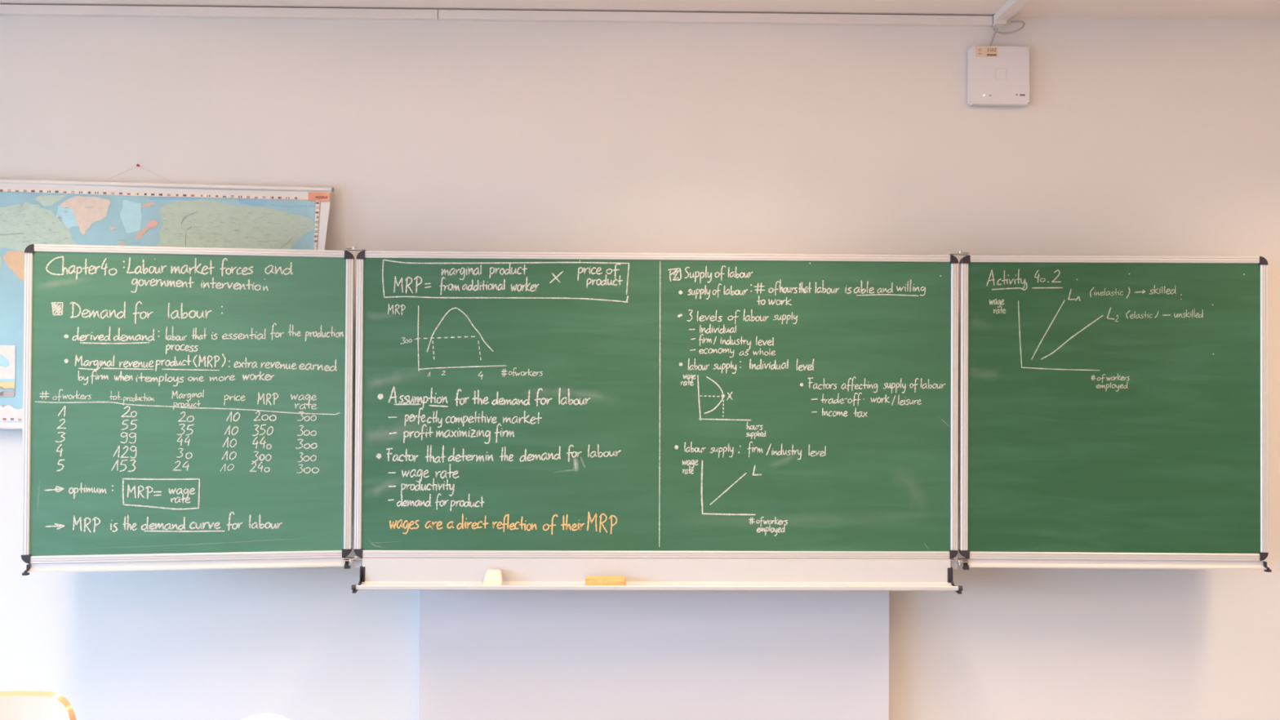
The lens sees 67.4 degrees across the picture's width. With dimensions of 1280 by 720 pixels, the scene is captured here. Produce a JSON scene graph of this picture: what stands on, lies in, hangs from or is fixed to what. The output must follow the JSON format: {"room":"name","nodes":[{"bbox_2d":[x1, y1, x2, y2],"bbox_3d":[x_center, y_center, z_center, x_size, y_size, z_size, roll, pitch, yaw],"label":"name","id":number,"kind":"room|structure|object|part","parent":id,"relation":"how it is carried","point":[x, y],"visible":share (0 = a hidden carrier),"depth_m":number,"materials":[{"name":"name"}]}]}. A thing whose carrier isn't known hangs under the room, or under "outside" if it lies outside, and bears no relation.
{"room":"classroom","nodes":[
{"label":"classroom","id":0,"kind":"room"},
{"bbox_2d":[0,9,1279,719],"bbox_3d":[-0.445,0.208,3.470,11.400,2.895,0.150,0,-1,-1],"label":"wall","id":1,"kind":"structure","parent":0,"point":[1133,136],"depth_m":3.41,"materials":[{"name":"paint"}]},
{"bbox_2d":[0,4,992,26],"bbox_3d":[-2.435,-1.229,3.364,7.380,0.032,0.022,0,-1,-1],"label":"curtain rail","id":2,"kind":"object","parent":1,"relation":"attached to","point":[5,9],"visible":1,"depth_m":3.39,"materials":[{"name":"beige plastic"}]},
{"bbox_2d":[417,557,889,719],"bbox_3d":[0.052,0.692,3.354,1.622,1.930,0.090,0,-1,-1],"label":"panel","id":3,"kind":"object","parent":1,"relation":"attached to","point":[484,655],"visible":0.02,"depth_m":3.31,"materials":[{"name":"grey laminate"}]},
{"bbox_2d":[21,244,1271,594],"bbox_3d":[0.065,0.191,3.184,4.044,1.122,0.258,0,-1,-1],"label":"chalkboard","id":4,"kind":"object","parent":3,"relation":"attached to","point":[666,421],"visible":1,"depth_m":3.18,"materials":[{"name":"green ceramic"}]},
{"bbox_3d":[-1.941,0.138,3.047,0.024,0.956,0.023,0,-1,-7],"label":"frame rail","id":5,"kind":"part","parent":4,"relation":"part of","materials":[{"name":"metal"}]},
{"bbox_3d":[-1.454,0.635,3.106,0.955,0.024,0.023,0,-1,-7],"label":"frame rail","id":6,"kind":"part","parent":4,"relation":"part of","materials":[{"name":"metal"}]},
{"bbox_3d":[-1.449,-0.353,3.115,0.955,0.024,0.023,0,-1,-7],"label":"frame rail","id":7,"kind":"part","parent":4,"relation":"part of","materials":[{"name":"metal"}]},
{"bbox_3d":[-0.962,0.144,3.174,0.024,0.956,0.023,0,-1,-7],"label":"frame rail","id":8,"kind":"part","parent":4,"relation":"part of","materials":[{"name":"metal"}]},
{"bbox_3d":[-0.928,0.145,3.176,0.024,0.956,0.023,0,-1,-1],"label":"frame rail","id":9,"kind":"part","parent":4,"relation":"part of","materials":[{"name":"metal"}]},
{"bbox_2d":[482,568,502,585],"bbox_3d":[-0.479,0.710,3.128,0.065,0.052,0.046,0,-1,-1],"label":"cloth","id":10,"kind":"object","parent":4,"relation":"on","point":[493,576],"visible":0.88,"depth_m":3.12,"materials":[{"name":"white fabric"}]},
{"bbox_2d":[585,576,626,585],"bbox_3d":[-0.112,0.722,3.121,0.132,0.032,0.040,0,-1,-1],"label":"sponge","id":11,"kind":"object","parent":4,"relation":"on","point":[589,580],"visible":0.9,"depth_m":3.10,"materials":[{"name":"orange"}]},
{"bbox_3d":[0.058,0.644,3.188,1.944,0.024,0.023,0,-1,-1],"label":"frame rail","id":12,"kind":"part","parent":4,"relation":"part of","materials":[{"name":"metal"}]},
{"bbox_2d":[351,557,962,594],"bbox_3d":[0.059,0.704,3.131,1.964,0.096,0.096,0,-1,-1],"label":"chalk tray","id":13,"kind":"object","parent":4,"relation":"on","point":[738,574],"depth_m":3.16,"materials":[{"name":"grey plastic"}]},
{"bbox_3d":[0.063,-0.344,3.197,1.944,0.024,0.023,0,-1,-1],"label":"frame rail","id":14,"kind":"part","parent":4,"relation":"part of","materials":[{"name":"metal"}]},
{"bbox_3d":[1.048,0.155,3.209,0.024,0.956,0.023,0,-1,-1],"label":"frame rail","id":15,"kind":"part","parent":4,"relation":"part of","materials":[{"name":"metal"}]},
{"bbox_3d":[1.082,0.156,3.210,0.024,0.956,0.024,0,-1,-1],"label":"frame rail","id":16,"kind":"part","parent":4,"relation":"part of","materials":[{"name":"metal"}]},
{"bbox_3d":[1.576,0.652,3.200,0.960,0.024,0.023,0,-1,1],"label":"frame rail","id":17,"kind":"part","parent":4,"relation":"part of","materials":[{"name":"metal"}]},
{"bbox_3d":[1.581,-0.336,3.209,0.960,0.024,0.023,0,-1,1],"label":"frame rail","id":18,"kind":"part","parent":4,"relation":"part of","materials":[{"name":"metal"}]},
{"bbox_3d":[2.075,0.161,3.200,0.024,0.956,0.024,0,-1,-1],"label":"frame rail","id":19,"kind":"part","parent":4,"relation":"part of","materials":[{"name":"metal"}]},
{"bbox_2d":[967,45,1029,106],"bbox_3d":[1.276,-1.009,3.418,0.212,0.205,0.035,0,-1,-1],"label":"box","id":20,"kind":"object","parent":1,"relation":"attached to","point":[997,76],"visible":1,"depth_m":3.40,"materials":[{"name":"white plastic"}]},
{"bbox_2d":[989,27,998,46],"bbox_3d":[1.257,-1.146,3.410,0.030,0.067,0.010,0,-1,17],"label":"cable","id":21,"kind":"object","parent":20,"relation":"attached to","point":[997,28],"visible":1,"depth_m":3.41,"materials":[{"name":"grey plastic"}]},
{"bbox_2d":[0,0,1279,19],"bbox_3d":[-0.387,-1.331,-0.900,11.750,0.100,8.920,0,-1,-1],"label":"ceiling","id":22,"kind":"structure","parent":0,"point":[1163,9],"depth_m":3.35,"materials":[{"name":"paint"}]},
{"bbox_2d":[991,0,1030,26],"bbox_3d":[1.302,-1.223,2.227,0.049,0.038,2.418,0,-1,-1],"label":"duct","id":23,"kind":"object","parent":22,"relation":"attached to","point":[1011,7],"visible":1,"depth_m":3.33,"materials":[{"name":"beige plastic"}]},
{"bbox_2d":[992,20,1025,34],"bbox_3d":[1.306,-1.176,3.390,0.111,0.041,0.033,0,-1,10],"label":"cable","id":24,"kind":"object","parent":23,"relation":"attached to","point":[1012,21],"visible":1,"depth_m":3.40,"materials":[{"name":"grey plastic"}]},
{"bbox_3d":[-0.403,1.664,-0.929,11.750,0.100,8.920,0,-1,-1],"label":"floor","id":25,"kind":"structure","parent":0,"visible":0},
{"bbox_2d":[0,690,75,719],"bbox_3d":[-1.570,1.226,2.157,0.410,0.813,0.541,0,-1,-7],"label":"wooden chair","id":26,"kind":"object","parent":25,"relation":"on","point":[14,704],"visible":1,"depth_m":2.37,"materials":[{"name":"brown wood"}]},
{"bbox_2d":[242,713,289,719],"bbox_3d":[-0.958,1.272,2.246,0.400,0.729,0.541,0,-1,-1],"label":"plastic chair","id":27,"kind":"object","parent":25,"relation":"on","point":[263,716],"visible":1,"depth_m":2.46,"materials":[{"name":"plastic"}]},
{"bbox_3d":[-1.760,-0.682,3.372,0.010,0.010,0.018,0,-1,-1],"label":"pin","id":28,"kind":"object","parent":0,"visible":0},
{"bbox_2d":[0,166,333,429],"bbox_3d":[-1.756,-0.210,3.345,1.361,0.945,0.040,0,-1,0],"label":"world map","id":29,"kind":"object","parent":28,"relation":"hanging from","point":[55,212],"visible":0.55,"depth_m":3.35,"materials":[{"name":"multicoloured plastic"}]},
{"bbox_3d":[-1.768,0.243,3.340,1.342,0.038,0.015,0,-1,-1],"label":"rod","id":30,"kind":"part","parent":29,"relation":"part of","materials":[{"name":"beige plastic"}]},
{"bbox_3d":[-1.748,-0.611,3.349,1.342,0.038,0.015,0,-1,-1],"label":"rod","id":31,"kind":"part","parent":29,"relation":"part of","materials":[{"name":"beige plastic"}]}
]}

